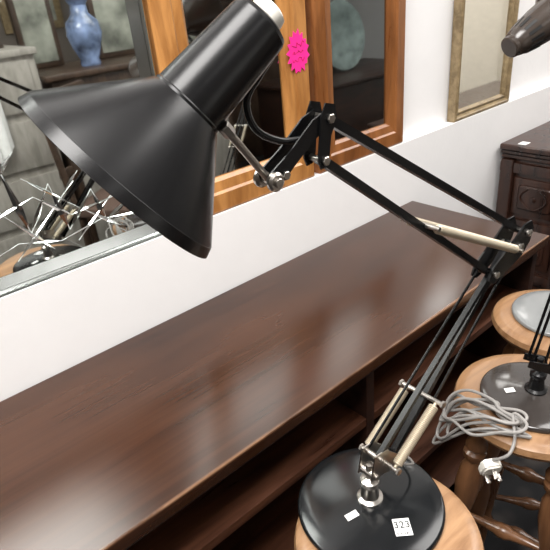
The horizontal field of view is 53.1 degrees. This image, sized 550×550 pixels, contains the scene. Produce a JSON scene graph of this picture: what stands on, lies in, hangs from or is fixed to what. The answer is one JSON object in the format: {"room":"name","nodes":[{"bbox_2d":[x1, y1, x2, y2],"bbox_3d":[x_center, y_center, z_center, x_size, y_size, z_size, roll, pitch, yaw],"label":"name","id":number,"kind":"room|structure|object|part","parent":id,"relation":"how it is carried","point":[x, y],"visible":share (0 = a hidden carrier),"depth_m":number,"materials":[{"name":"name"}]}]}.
{"room":"auction showroom","nodes":[
{"label":"auction showroom","id":0,"kind":"room"},
{"bbox_2d":[0,0,549,401],"bbox_3d":[0.474,-0.812,1.529,7.400,2.600,0.120,-26,34,-34],"label":"wall","id":1,"kind":"structure","parent":0,"point":[50,326],"depth_m":1.31,"materials":[{"name":"white paint"}]},
{"bbox_2d":[0,0,160,296],"bbox_3d":[-0.582,-0.305,0.674,0.942,0.859,0.028,-26,34,-34],"label":"wall mirror","id":2,"kind":"object","parent":1,"relation":"attached to","point":[55,219],"visible":0.8,"depth_m":0.92,"materials":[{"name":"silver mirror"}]},
{"bbox_2d":[143,0,313,214],"bbox_3d":[-0.079,-0.482,1.079,0.373,0.699,0.028,-26,34,-34],"label":"framed mirror","id":3,"kind":"object","parent":1,"relation":"attached to","point":[281,98],"visible":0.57,"depth_m":1.17,"materials":[{"name":"brown wood"}]},
{"bbox_2d":[182,0,285,176],"bbox_3d":[-0.082,-0.483,1.083,0.231,0.557,0.006,-26,34,-34],"label":"mirror glass","id":4,"kind":"object","parent":3,"relation":"attached to","point":[268,100],"depth_m":1.17,"materials":[{"name":"grey"}]},
{"bbox_2d":[286,29,309,72],"bbox_3d":[0.049,-0.480,1.181,0.068,0.088,0.002,-26,34,-34],"label":"price tag","id":5,"kind":"object","parent":3,"relation":"attached to","point":[298,54],"visible":1,"depth_m":1.18,"materials":[{"name":"pink paper"}]},
{"bbox_2d":[305,0,405,173],"bbox_3d":[0.198,-0.610,1.288,0.328,0.679,0.028,-26,34,-34],"label":"framed mirror","id":6,"kind":"object","parent":1,"relation":"on","point":[356,49],"visible":0.88,"depth_m":1.35,"materials":[{"name":"orange wood"}]},
{"bbox_2d":[330,0,385,140],"bbox_3d":[0.195,-0.612,1.292,0.206,0.557,0.006,-26,34,-34],"label":"mirror glass","id":7,"kind":"object","parent":6,"relation":"attached to","point":[357,27],"depth_m":1.34,"materials":[{"name":"grey"}]},
{"bbox_2d":[447,0,519,121],"bbox_3d":[0.627,-0.824,1.606,0.322,0.679,0.028,-26,34,-34],"label":"framed mirror","id":8,"kind":"object","parent":1,"relation":"attached to","point":[480,71],"visible":1,"depth_m":1.68,"materials":[{"name":"gold mirror"}]},
{"bbox_2d":[458,0,510,108],"bbox_3d":[0.624,-0.825,1.609,0.268,0.625,0.006,-26,34,-34],"label":"mirror glass","id":9,"kind":"object","parent":8,"relation":"attached to","point":[485,70],"depth_m":1.69,"materials":[{"name":"white"}]},
{"bbox_2d":[484,454,549,549],"bbox_3d":[1.951,0.976,0.737,7.400,0.050,4.245,-26,34,-34],"label":"floor","id":10,"kind":"structure","parent":0,"point":[510,514],"depth_m":1.54,"materials":[{"name":"carpet"}]},
{"bbox_2d":[0,201,548,549],"bbox_3d":[-0.280,0.590,1.032,2.285,0.740,0.406,-26,34,-34],"label":"bookcase","id":11,"kind":"object","parent":10,"relation":"on","point":[204,428],"visible":0.64,"depth_m":1.00,"materials":[{"name":"brown wood"}]},
{"bbox_3d":[-0.260,0.389,0.968,0.848,0.020,0.371,-26,34,-34],"label":"shelf","id":12,"kind":"part","parent":11,"relation":"part of","materials":[{"name":"brown wood"}]},
{"bbox_3d":[-0.238,0.613,1.088,0.848,0.020,0.371,-26,34,-34],"label":"shelf","id":13,"kind":"part","parent":11,"relation":"part of","materials":[{"name":"brown wood"}]},
{"bbox_3d":[0.322,0.334,1.502,0.607,0.020,0.371,-26,34,-34],"label":"shelf","id":14,"kind":"part","parent":11,"relation":"part of","materials":[{"name":"brown wood"}]},
{"bbox_3d":[0.344,0.562,1.625,0.607,0.020,0.371,-26,34,-34],"label":"shelf","id":15,"kind":"part","parent":11,"relation":"part of","materials":[{"name":"brown wood"}]},
{"bbox_3d":[0.299,0.111,1.382,0.607,0.020,0.371,-26,34,-34],"label":"shelf","id":16,"kind":"part","parent":11,"relation":"part of","materials":[{"name":"brown wood"}]},
{"bbox_2d":[294,478,483,549],"bbox_3d":[0.180,0.646,0.901,0.252,0.686,0.252,15,34,33],"label":"round stool","id":17,"kind":"object","parent":10,"relation":"on","point":[461,531],"visible":0.28,"depth_m":0.74,"materials":[{"name":"brown wood"}]},
{"bbox_2d":[18,0,533,549],"bbox_3d":[0.119,0.033,0.629,0.623,0.656,0.204,-19,31,-23],"label":"desk lamp","id":18,"kind":"object","parent":17,"relation":"on","point":[150,143],"visible":1,"depth_m":0.41,"materials":[{"name":"black metal"}]},
{"bbox_3d":[-0.091,-0.106,0.428,0.192,0.185,0.169,-26,34,-34],"label":"lamp shade","id":19,"kind":"part","parent":18,"relation":"part of","materials":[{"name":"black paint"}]},
{"bbox_3d":[-0.021,-0.096,0.447,0.007,0.057,0.047,17,36,36],"label":"shade rod","id":20,"kind":"part","parent":18,"relation":"part of","materials":[{"name":"silver metal"}]},
{"bbox_3d":[-0.011,-0.085,0.480,0.017,0.017,0.007,-25,33,-31],"label":"head knob","id":21,"kind":"part","parent":18,"relation":"part of","materials":[{"name":"silver metal"}]},
{"bbox_3d":[0.000,-0.079,0.467,0.017,0.017,0.007,-25,33,-31],"label":"head knob","id":22,"kind":"part","parent":18,"relation":"part of","materials":[{"name":"silver metal"}]},
{"bbox_3d":[0.130,0.282,0.754,0.036,0.066,0.036,-26,34,-34],"label":"pivot post","id":23,"kind":"part","parent":18,"relation":"part of","materials":[{"name":"silver metal"}]},
{"bbox_3d":[0.143,0.253,0.754,0.007,0.007,0.066,-26,34,-34],"label":"spring rod","id":24,"kind":"part","parent":18,"relation":"part of","materials":[{"name":"silver metal"}]},
{"bbox_3d":[0.195,-0.083,0.645,0.383,0.280,0.014,-25,33,-31],"label":"arm","id":25,"kind":"part","parent":18,"relation":"part of","materials":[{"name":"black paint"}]},
{"bbox_3d":[0.167,-0.059,0.634,0.006,0.006,0.054,-26,34,-34],"label":"spring rod","id":26,"kind":"part","parent":18,"relation":"part of","materials":[{"name":"silver metal"}]},
{"bbox_3d":[0.205,0.166,0.769,0.007,0.007,0.068,-26,34,-34],"label":"spring rod","id":27,"kind":"part","parent":18,"relation":"part of","materials":[{"name":"silver metal"}]},
{"bbox_3d":[0.238,0.111,0.771,0.295,0.250,0.026,-24,33,-31],"label":"arm","id":28,"kind":"part","parent":18,"relation":"part of","materials":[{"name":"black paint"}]},
{"bbox_2d":[454,354,549,549],"bbox_3d":[0.474,0.508,1.104,0.260,0.686,0.260,16,35,34],"label":"round stool","id":29,"kind":"object","parent":10,"relation":"on","point":[471,487],"visible":0.52,"depth_m":0.99,"materials":[{"name":"brown wood"}]},
{"bbox_3d":[0.361,0.536,1.102,0.087,0.657,0.046,-6,28,-1],"label":"leg","id":30,"kind":"part","parent":29,"relation":"part of","materials":[{"name":"brown wood"}]},
{"bbox_2d":[432,389,531,483],"bbox_3d":[0.333,0.261,0.902,0.096,0.116,0.148,-26,34,-34],"label":"coiled flex","id":31,"kind":"object","parent":29,"relation":"on","point":[493,466],"visible":0.99,"depth_m":0.88,"materials":[{"name":"grey plastic"}]},
{"bbox_3d":[0.460,0.467,1.213,0.046,0.657,0.087,-6,28,-1],"label":"leg","id":32,"kind":"part","parent":29,"relation":"part of","materials":[{"name":"brown wood"}]},
{"bbox_3d":[0.445,0.220,0.950,0.260,0.030,0.260,-26,34,-34],"label":"seat","id":33,"kind":"part","parent":29,"relation":"part of","materials":[{"name":"brown wood"}]},
{"bbox_2d":[480,0,549,433],"bbox_3d":[0.443,-0.155,0.874,0.196,0.699,0.413,5,30,20],"label":"desk lamp","id":34,"kind":"object","parent":29,"relation":"on","point":[525,386],"visible":0.97,"depth_m":0.90,"materials":[{"name":"grey metal"}]},
{"bbox_3d":[0.446,-0.425,0.819,0.207,0.174,0.183,-26,34,-34],"label":"lamp shade","id":35,"kind":"part","parent":34,"relation":"part of","materials":[{"name":"metal"}]},
{"bbox_3d":[0.439,0.165,0.916,0.036,0.066,0.036,-26,34,-34],"label":"pivot post","id":36,"kind":"part","parent":34,"relation":"part of","materials":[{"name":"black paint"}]},
{"bbox_3d":[0.438,0.017,0.835,0.068,0.298,0.019,-3,28,5],"label":"arm","id":37,"kind":"part","parent":34,"relation":"part of","materials":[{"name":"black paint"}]},
{"bbox_3d":[0.490,0.574,1.009,0.046,0.657,0.087,-6,28,-1],"label":"leg","id":38,"kind":"part","parent":29,"relation":"part of","materials":[{"name":"brown wood"}]},
{"bbox_2d":[480,289,549,544],"bbox_3d":[0.615,0.387,1.303,0.252,0.686,0.252,9,31,25],"label":"round stool","id":39,"kind":"object","parent":10,"relation":"on","point":[519,338],"visible":0.18,"depth_m":1.18,"materials":[{"name":"brown wood"}]},
{"bbox_3d":[0.515,0.429,1.273,0.085,0.657,0.046,-14,29,-15],"label":"leg","id":40,"kind":"part","parent":39,"relation":"part of","materials":[{"name":"brown wood"}]},
{"bbox_3d":[0.570,0.355,1.401,0.046,0.657,0.085,-14,29,-15],"label":"leg","id":41,"kind":"part","parent":39,"relation":"part of","materials":[{"name":"brown wood"}]},
{"bbox_3d":[0.586,0.099,1.148,0.252,0.030,0.252,-26,34,-34],"label":"seat","id":42,"kind":"part","parent":39,"relation":"part of","materials":[{"name":"brown wood"}]},
{"bbox_2d":[511,290,549,336],"bbox_3d":[0.855,-0.108,0.897,0.797,0.522,0.322,15,35,34],"label":"desk lamp","id":43,"kind":"object","parent":39,"relation":"on","point":[527,309],"visible":0.89,"depth_m":1.15,"materials":[{"name":"grey metal"}]},
{"bbox_2d":[494,121,549,289],"bbox_3d":[1.356,-0.205,2.148,1.018,0.795,0.543,-26,34,-34],"label":"base cabinet","id":44,"kind":"object","parent":10,"relation":"on","point":[524,179],"visible":0.38,"depth_m":1.89,"materials":[{"name":"brown wood"}]},
{"bbox_2d":[518,141,530,144],"bbox_3d":[0.834,-0.441,1.840,0.035,0.001,0.027,-26,34,-34],"label":"ticket","id":45,"kind":"object","parent":44,"relation":"on","point":[523,142],"visible":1,"depth_m":1.84,"materials":[{"name":"white paper"}]}
]}

